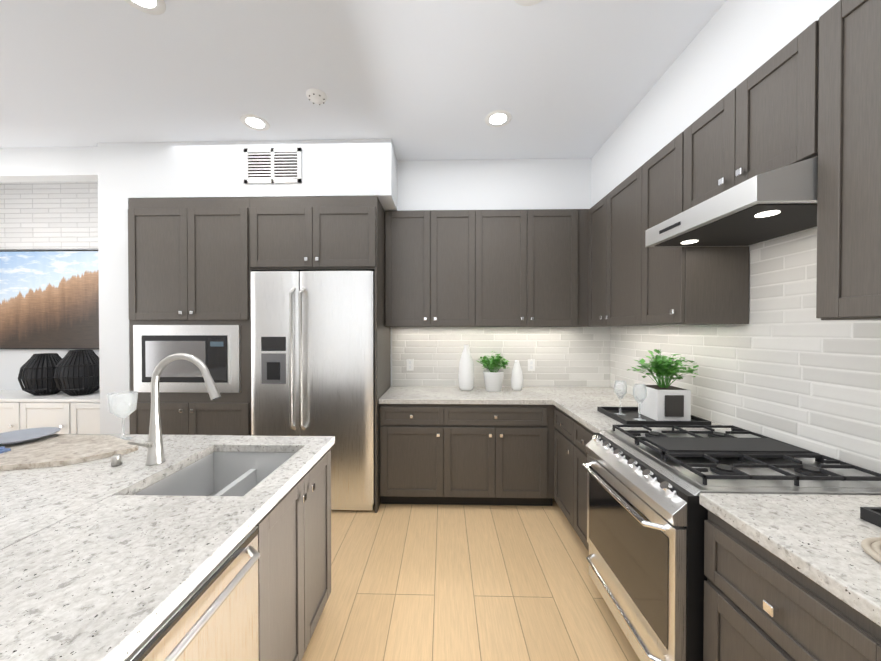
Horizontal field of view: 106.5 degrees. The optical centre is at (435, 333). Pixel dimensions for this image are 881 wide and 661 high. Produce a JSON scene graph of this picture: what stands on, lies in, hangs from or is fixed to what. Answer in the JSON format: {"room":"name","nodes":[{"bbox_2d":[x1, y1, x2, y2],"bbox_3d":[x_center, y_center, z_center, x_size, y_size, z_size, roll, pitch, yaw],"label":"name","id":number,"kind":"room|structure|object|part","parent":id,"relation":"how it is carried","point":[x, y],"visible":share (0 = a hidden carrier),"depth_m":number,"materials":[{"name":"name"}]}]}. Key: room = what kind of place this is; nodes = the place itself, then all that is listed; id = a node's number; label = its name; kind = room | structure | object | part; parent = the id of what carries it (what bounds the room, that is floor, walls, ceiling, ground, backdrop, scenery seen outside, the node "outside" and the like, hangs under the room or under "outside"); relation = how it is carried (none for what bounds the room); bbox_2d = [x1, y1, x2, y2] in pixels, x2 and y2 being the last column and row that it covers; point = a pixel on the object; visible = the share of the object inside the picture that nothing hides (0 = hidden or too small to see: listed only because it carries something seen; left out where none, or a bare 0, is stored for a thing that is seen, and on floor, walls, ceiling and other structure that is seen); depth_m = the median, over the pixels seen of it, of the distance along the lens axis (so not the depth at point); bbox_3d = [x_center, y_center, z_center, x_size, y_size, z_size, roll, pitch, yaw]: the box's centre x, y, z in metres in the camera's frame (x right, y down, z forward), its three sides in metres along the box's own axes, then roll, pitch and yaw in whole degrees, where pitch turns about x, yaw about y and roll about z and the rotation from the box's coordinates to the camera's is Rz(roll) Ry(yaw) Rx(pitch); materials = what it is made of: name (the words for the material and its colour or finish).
{"room":"kitchen","nodes":[
{"label":"kitchen","id":0,"kind":"room"},
{"bbox_2d":[0,147,97,182],"bbox_3d":[-3.994,-1.461,2.866,2.378,0.239,0.120,0,1,1],"label":"wall","id":1,"kind":"structure","parent":0,"point":[53,164],"depth_m":2.79,"materials":[{"name":"white paint"}]},
{"bbox_2d":[0,249,484,390],"bbox_3d":[-1.710,-0.066,3.423,7.120,3.040,0.100,0,1,1],"label":"wall","id":2,"kind":"structure","parent":0,"point":[12,361],"depth_m":3.44,"materials":[{"name":"white paint"}]},
{"bbox_2d":[0,182,97,249],"bbox_3d":[-3.836,-1.231,3.404,2.070,0.709,0.019,0,1,1],"label":"wall panel","id":3,"kind":"object","parent":2,"relation":"attached to","point":[48,215],"visible":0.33,"depth_m":3.40,"materials":[{"name":"white tile"}]},
{"bbox_2d":[0,250,98,348],"bbox_3d":[-3.821,-0.349,3.405,1.700,1.025,0.030,0,1,1],"label":"picture","id":4,"kind":"object","parent":2,"relation":"attached to","point":[49,299],"visible":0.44,"depth_m":3.39,"materials":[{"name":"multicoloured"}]},
{"bbox_2d":[385,210,484,326],"bbox_3d":[-0.021,-0.594,3.146,0.882,1.060,0.339,0,1,1],"label":"upper cabinet","id":5,"kind":"object","parent":2,"relation":"attached to","point":[435,259],"depth_m":2.98,"materials":[{"name":"grey wood"}]},
{"bbox_2d":[392,327,609,386],"bbox_3d":[0.653,0.224,3.314,2.189,0.619,0.008,0,1,1],"label":"wall tiles","id":6,"kind":"structure","parent":2,"relation":"attached to","point":[571,356],"depth_m":3.31,"materials":[{"name":"white tile"}]},
{"bbox_2d":[407,359,413,370],"bbox_3d":[-0.262,0.317,3.329,0.070,0.115,0.007,0,1,1],"label":"electrical outlet","id":7,"kind":"object","parent":6,"relation":"attached to","point":[410,364],"visible":1,"depth_m":3.33,"materials":[{"name":"white plastic"}]},
{"bbox_2d":[528,359,534,370],"bbox_3d":[0.958,0.317,3.300,0.070,0.115,0.007,0,1,1],"label":"electrical outlet","id":8,"kind":"object","parent":6,"relation":"attached to","point":[531,364],"visible":1,"depth_m":3.30,"materials":[{"name":"white plastic"}]},
{"bbox_2d":[485,209,589,326],"bbox_3d":[0.847,-0.594,3.125,1.094,1.060,0.339,0,1,1],"label":"upper cabinet","id":9,"kind":"object","parent":2,"relation":"attached to","point":[487,268],"depth_m":2.96,"materials":[{"name":"brown wood"}]},
{"bbox_2d":[97,139,396,433],"bbox_3d":[-1.576,-0.062,3.039,2.445,3.039,0.659,0,1,1],"label":"wall","id":10,"kind":"structure","parent":0,"point":[350,167],"depth_m":2.71,"materials":[{"name":"white paint"}]},
{"bbox_2d":[244,148,300,182],"bbox_3d":[-1.332,-1.370,2.685,0.470,0.280,0.014,0,1,1],"label":"air vent","id":11,"kind":"object","parent":10,"relation":"in","point":[272,165],"visible":1,"depth_m":2.68,"materials":[{"name":"white metal"}]},
{"bbox_2d":[252,196,384,283],"bbox_3d":[-0.994,-0.825,3.008,1.050,0.595,0.678,0,1,1],"label":"upper cabinet","id":12,"kind":"object","parent":10,"relation":"attached to","point":[327,233],"depth_m":2.68,"materials":[{"name":"grey"}]},
{"bbox_2d":[0,0,725,160],"bbox_3d":[-1.778,-1.611,0.560,7.120,0.100,5.800,0,1,1],"label":"ceiling","id":13,"kind":"structure","parent":0,"point":[412,80],"depth_m":1.97,"materials":[{"name":"white paint"}]},
{"bbox_2d":[124,0,165,14],"bbox_3d":[-1.375,-1.567,1.521,0.196,0.004,0.196,0,1,1],"label":"recessed light","id":14,"kind":"object","parent":13,"relation":"in","point":[156,7],"visible":1,"depth_m":1.57,"materials":[{"name":"white plastic"}]},
{"bbox_2d":[240,114,269,130],"bbox_3d":[-1.353,-1.576,2.461,0.196,0.004,0.196,0,1,1],"label":"recessed light","id":15,"kind":"object","parent":13,"relation":"in","point":[257,122],"visible":1,"depth_m":2.46,"materials":[{"name":"white plastic"}]},
{"bbox_2d":[306,88,326,104],"bbox_3d":[-0.789,-1.558,2.177,0.132,0.034,0.132,0,1,1],"label":"smoke detector","id":16,"kind":"object","parent":13,"relation":"attached to","point":[316,96],"visible":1,"depth_m":2.15,"materials":[{"name":"white plastic"}]},
{"bbox_2d":[485,110,511,126],"bbox_3d":[0.457,-1.575,2.417,0.196,0.004,0.196,0,1,1],"label":"recessed light","id":17,"kind":"object","parent":13,"relation":"in","point":[500,118],"visible":1,"depth_m":2.41,"materials":[{"name":"white"}]},
{"bbox_2d":[514,0,541,5],"bbox_3d":[0.434,-1.567,1.478,0.196,0.004,0.196,0,1,1],"label":"recessed light","id":18,"kind":"object","parent":13,"relation":"in","point":[526,2],"visible":1,"depth_m":1.56,"materials":[{"name":"white"}]},
{"bbox_2d":[301,498,639,660],"bbox_3d":[-1.778,1.529,0.588,7.120,0.100,5.800,0,1,1],"label":"floor","id":19,"kind":"structure","parent":0,"point":[423,582],"depth_m":1.88,"materials":[{"name":"brown wood"}]},
{"bbox_2d":[0,390,99,433],"bbox_3d":[-3.781,1.025,3.198,1.930,0.862,0.462,0,1,1],"label":"console","id":20,"kind":"object","parent":19,"relation":"on","point":[63,411],"visible":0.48,"depth_m":2.99,"materials":[{"name":"white wood"}]},
{"bbox_2d":[18,353,61,395],"bbox_3d":[-3.806,0.394,3.208,0.342,0.396,0.340,0,1,1],"label":"lantern","id":21,"kind":"object","parent":20,"relation":"on","point":[36,374],"visible":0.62,"depth_m":3.11,"materials":[{"name":"black wicker"}]},
{"bbox_2d":[54,350,99,395],"bbox_3d":[-3.451,0.377,3.199,0.352,0.431,0.350,0,1,1],"label":"lantern","id":22,"kind":"object","parent":20,"relation":"on","point":[76,373],"visible":0.94,"depth_m":3.10,"materials":[{"name":"black wicker"}]},
{"bbox_2d":[128,197,251,435],"bbox_3d":[-2.023,0.167,3.032,1.032,2.580,0.697,0,1,1],"label":"tall cabinet","id":23,"kind":"object","parent":19,"relation":"on","point":[193,263],"depth_m":2.70,"materials":[{"name":"grey"}]},
{"bbox_2d":[133,325,240,392],"bbox_3d":[-2.055,0.208,2.703,0.885,0.555,0.041,0,1,1],"label":"microwave","id":24,"kind":"object","parent":23,"relation":"in","point":[218,347],"depth_m":2.69,"materials":[{"name":"silver metal"}]},
{"bbox_2d":[120,442,334,660],"bbox_3d":[-1.944,1.040,0.478,2.834,0.880,2.621,0,1,1],"label":"kitchen island","id":25,"kind":"object","parent":19,"relation":"on","point":[266,599],"depth_m":1.10,"materials":[{"name":"grey"}]},
{"bbox_2d":[0,434,334,660],"bbox_3d":[-1.981,0.580,0.465,2.820,0.040,2.668,0,1,1],"label":"island countertop","id":26,"kind":"structure","parent":25,"relation":"on","point":[91,560],"depth_m":0.89,"materials":[{"name":"white stone"}]},
{"bbox_2d":[0,427,137,470],"bbox_3d":[-1.878,0.516,1.519,0.943,0.066,0.482,0,1,1],"label":"serving board","id":27,"kind":"object","parent":26,"relation":"on","point":[41,447],"visible":0.98,"depth_m":1.51,"materials":[{"name":"stone"}]},
{"bbox_3d":[-2.074,0.505,1.593,0.320,0.045,0.343,0,1,1],"label":"plate","id":28,"kind":"part","parent":27,"relation":"part of","materials":[{"name":"grey"}]},
{"bbox_2d":[111,454,121,466],"bbox_3d":[-1.339,0.531,1.379,0.034,0.040,0.034,0,1,1],"label":"switch","id":29,"kind":"object","parent":26,"relation":"on","point":[116,460],"visible":1,"depth_m":1.37,"materials":[{"name":"silver metal"}]},
{"bbox_2d":[107,391,137,439],"bbox_3d":[-1.621,0.428,1.705,0.116,0.240,0.116,0,1,1],"label":"glass","id":30,"kind":"object","parent":26,"relation":"on","point":[132,397],"visible":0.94,"depth_m":1.70,"materials":[{"name":"white"}]},
{"bbox_2d":[127,353,220,465],"bbox_3d":[-1.075,0.317,1.356,0.316,0.468,0.155,0,1,1],"label":"faucet","id":31,"kind":"object","parent":26,"relation":"on","point":[155,450],"visible":1,"depth_m":1.39,"materials":[{"name":"silver metal"}]},
{"bbox_2d":[140,450,291,493],"bbox_3d":[-0.879,0.686,1.379,0.488,0.212,0.528,0,1,1],"label":"sink","id":32,"kind":"object","parent":26,"relation":"in","point":[221,471],"depth_m":1.62,"materials":[{"name":"silver metal"}]},
{"bbox_2d":[125,526,258,660],"bbox_3d":[-0.611,1.045,0.753,0.086,0.865,0.585,0,1,1],"label":"dishwasher","id":33,"kind":"object","parent":25,"relation":"in","point":[232,633],"depth_m":0.87,"materials":[{"name":"silver metal"}]},
{"bbox_3d":[-0.549,0.652,0.748,0.061,0.020,0.504,0,1,1],"label":"handle","id":34,"kind":"part","parent":25,"relation":"part of","materials":[{"name":"silver metal"}]},
{"bbox_2d":[251,271,374,509],"bbox_3d":[-1.000,0.476,2.960,1.002,1.964,0.742,0,1,1],"label":"fridge","id":35,"kind":"object","parent":19,"relation":"on","point":[312,353],"visible":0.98,"depth_m":2.65,"materials":[{"name":"silver metal"}]},
{"bbox_3d":[-1.243,0.206,2.635,0.372,1.157,0.084,0,1,1],"label":"handle","id":36,"kind":"part","parent":35,"relation":"part of","materials":[{"name":"silver metal"}]},
{"bbox_2d":[379,402,434,503],"bbox_3d":[-0.167,1.017,3.029,0.596,0.880,0.628,0,1,1],"label":"base cabinet","id":37,"kind":"object","parent":19,"relation":"on","point":[406,429],"depth_m":2.72,"materials":[{"name":"grey"}]},
{"bbox_2d":[435,402,554,505],"bbox_3d":[0.500,1.018,2.978,0.980,0.880,0.697,0,1,1],"label":"base cabinet","id":38,"kind":"object","parent":19,"relation":"on","point":[456,445],"depth_m":2.71,"materials":[{"name":"grey"}]},
{"bbox_2d":[379,386,637,401],"bbox_3d":[0.637,0.557,3.001,2.204,0.040,0.638,0,1,1],"label":"countertop","id":39,"kind":"structure","parent":38,"relation":"on","point":[394,393],"depth_m":2.90,"materials":[{"name":"white stone"}]},
{"bbox_2d":[458,345,473,390],"bbox_3d":[0.289,0.320,3.128,0.156,0.430,0.156,0,1,1],"label":"vase","id":40,"kind":"object","parent":39,"relation":"on","point":[466,374],"visible":1,"depth_m":3.07,"materials":[{"name":"white ceramic"}]},
{"bbox_2d":[476,351,509,391],"bbox_3d":[0.540,0.345,3.121,0.334,0.381,0.374,0,1,1],"label":"potted plant","id":41,"kind":"object","parent":39,"relation":"on","point":[493,378],"visible":1,"depth_m":3.05,"materials":[{"name":"white ceramic"}]},
{"bbox_2d":[511,360,522,390],"bbox_3d":[0.768,0.395,3.118,0.116,0.280,0.116,0,1,1],"label":"vase","id":42,"kind":"object","parent":39,"relation":"on","point":[516,379],"visible":1,"depth_m":3.08,"materials":[{"name":"white ceramic"}]},
{"bbox_2d":[555,406,566,517],"bbox_3d":[1.340,1.022,2.438,0.768,0.880,0.458,0,1,1],"label":"base cabinet","id":43,"kind":"object","parent":19,"relation":"on","point":[560,415],"depth_m":2.53,"materials":[{"name":"grey"}]},
{"bbox_2d":[567,414,594,551],"bbox_3d":[1.332,1.025,2.099,0.768,0.880,0.461,0,1,1],"label":"base cabinet","id":44,"kind":"object","parent":19,"relation":"on","point":[578,435],"depth_m":2.22,"materials":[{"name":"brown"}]},
{"bbox_2d":[551,398,730,432],"bbox_3d":[1.332,0.564,2.264,0.778,0.040,0.802,0,1,1],"label":"countertop","id":45,"kind":"structure","parent":44,"relation":"on","point":[585,409],"depth_m":2.29,"materials":[{"name":"white stone"}]},
{"bbox_2d":[597,407,710,424],"bbox_3d":[1.375,0.529,2.119,0.490,0.030,0.370,0,1,1],"label":"decorative tray","id":46,"kind":"object","parent":45,"relation":"on","point":[631,413],"visible":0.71,"depth_m":2.05,"materials":[{"name":"black"}]},
{"bbox_2d":[614,380,626,415],"bbox_3d":[1.221,0.425,2.177,0.076,0.220,0.076,0,1,1],"label":"glass","id":47,"kind":"object","parent":46,"relation":"on","point":[624,392],"visible":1,"depth_m":2.17,"materials":[{"name":"white"}]},
{"bbox_2d":[633,384,646,420],"bbox_3d":[1.268,0.426,2.046,0.076,0.220,0.076,0,1,1],"label":"glass","id":48,"kind":"object","parent":46,"relation":"on","point":[642,390],"visible":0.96,"depth_m":2.04,"materials":[{"name":"white"}]},
{"bbox_2d":[628,349,698,420],"bbox_3d":[1.477,0.318,2.102,0.380,0.435,0.367,0,1,1],"label":"potted plant","id":49,"kind":"object","parent":46,"relation":"on","point":[666,402],"visible":0.98,"depth_m":2.03,"materials":[{"name":"white ceramic"}]},
{"bbox_2d":[582,425,880,660],"bbox_3d":[1.238,0.987,1.504,0.909,0.968,0.716,0,1,1],"label":"range","id":50,"kind":"object","parent":19,"relation":"on","point":[647,514],"visible":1,"depth_m":1.33,"materials":[{"name":"silver metal"}]},
{"bbox_2d":[699,501,854,660],"bbox_3d":[1.302,1.037,0.855,0.768,0.880,0.572,0,1,1],"label":"base cabinet","id":51,"kind":"object","parent":19,"relation":"on","point":[793,577],"depth_m":0.93,"materials":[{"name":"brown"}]},
{"bbox_2d":[699,493,880,620],"bbox_3d":[1.279,0.584,0.071,0.778,0.040,2.132,0,1,1],"label":"countertop","id":52,"kind":"structure","parent":51,"relation":"on","point":[823,534],"depth_m":0.93,"materials":[{"name":"white stone"}]},
{"bbox_2d":[860,507,880,562],"bbox_3d":[1.358,0.538,0.827,0.581,0.035,0.315,0,1,1],"label":"tray","id":53,"kind":"object","parent":52,"relation":"on","point":[871,546],"visible":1,"depth_m":0.86,"materials":[{"name":"black"}]},
{"bbox_2d":[860,507,880,527],"bbox_3d":[1.459,0.538,0.842,0.380,0.035,0.280,0,1,1],"label":"tray","id":54,"kind":"object","parent":52,"relation":"on","point":[872,515],"depth_m":0.97,"materials":[{"name":"black"}]},
{"bbox_2d":[851,605,880,660],"bbox_3d":[1.291,1.041,0.379,0.768,0.880,0.620,0,1,1],"label":"base cabinet","id":55,"kind":"object","parent":19,"relation":"on","point":[865,629],"depth_m":0.71,"materials":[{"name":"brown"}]},
{"bbox_2d":[397,158,588,210],"bbox_3d":[0.521,-1.355,3.149,1.740,0.455,0.317,0,1,1],"label":"wall","id":56,"kind":"structure","parent":0,"point":[495,184],"depth_m":2.99,"materials":[{"name":"white paint"}]},
{"bbox_2d":[589,0,839,208],"bbox_3d":[1.511,-1.332,0.483,0.337,0.455,5.598,0,1,1],"label":"wall","id":57,"kind":"structure","parent":0,"point":[732,45],"depth_m":1.70,"materials":[{"name":"white paint"}]},
{"bbox_2d":[749,246,749,319],"bbox_3d":[1.730,-0.040,0.490,0.100,3.040,5.600,0,1,1],"label":"wall","id":58,"kind":"structure","parent":0,"point":[749,282],"depth_m":1.79,"materials":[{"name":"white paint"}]},
{"bbox_2d":[588,201,599,326],"bbox_3d":[1.545,-0.591,2.810,0.359,1.060,0.500,0,1,1],"label":"upper cabinet","id":59,"kind":"object","parent":58,"relation":"attached to","point":[594,212],"depth_m":2.85,"materials":[{"name":"brown wood"}]},
{"bbox_2d":[600,174,631,326],"bbox_3d":[1.535,-0.587,2.388,0.359,1.060,0.585,0,1,1],"label":"upper cabinet","id":60,"kind":"object","parent":58,"relation":"attached to","point":[616,207],"depth_m":2.49,"materials":[{"name":"brown wood"}]},
{"bbox_2d":[632,132,748,326],"bbox_3d":[1.525,-0.584,2.000,0.359,1.060,0.430,0,1,1],"label":"upper cabinet","id":61,"kind":"object","parent":58,"relation":"attached to","point":[672,286],"depth_m":1.87,"materials":[{"name":"brown wood"}]},
{"bbox_2d":[645,156,817,246],"bbox_3d":[1.412,-0.544,1.467,0.560,0.164,0.638,0,1,1],"label":"range hood","id":62,"kind":"object","parent":61,"relation":"attached to","point":[781,202],"visible":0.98,"depth_m":1.32,"materials":[{"name":"silver metal"}]},
{"bbox_2d":[610,228,880,475],"bbox_3d":[1.681,0.017,0.736,0.008,1.079,5.090,0,1,1],"label":"wall tiles","id":63,"kind":"structure","parent":58,"relation":"attached to","point":[785,365],"depth_m":1.60,"materials":[{"name":"white tile"}]},
{"bbox_2d":[680,21,815,212],"bbox_3d":[1.513,-0.869,1.462,0.359,0.480,0.642,0,1,1],"label":"upper cabinet","id":64,"kind":"object","parent":58,"relation":"attached to","point":[813,89],"depth_m":1.37,"materials":[{"name":"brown wood"}]},
{"bbox_2d":[812,0,880,319],"bbox_3d":[1.499,-0.574,0.889,0.359,1.060,0.510,0,1,1],"label":"upper cabinet","id":65,"kind":"object","parent":58,"relation":"attached to","point":[848,35],"depth_m":1.06,"materials":[{"name":"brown wood"}]}
]}

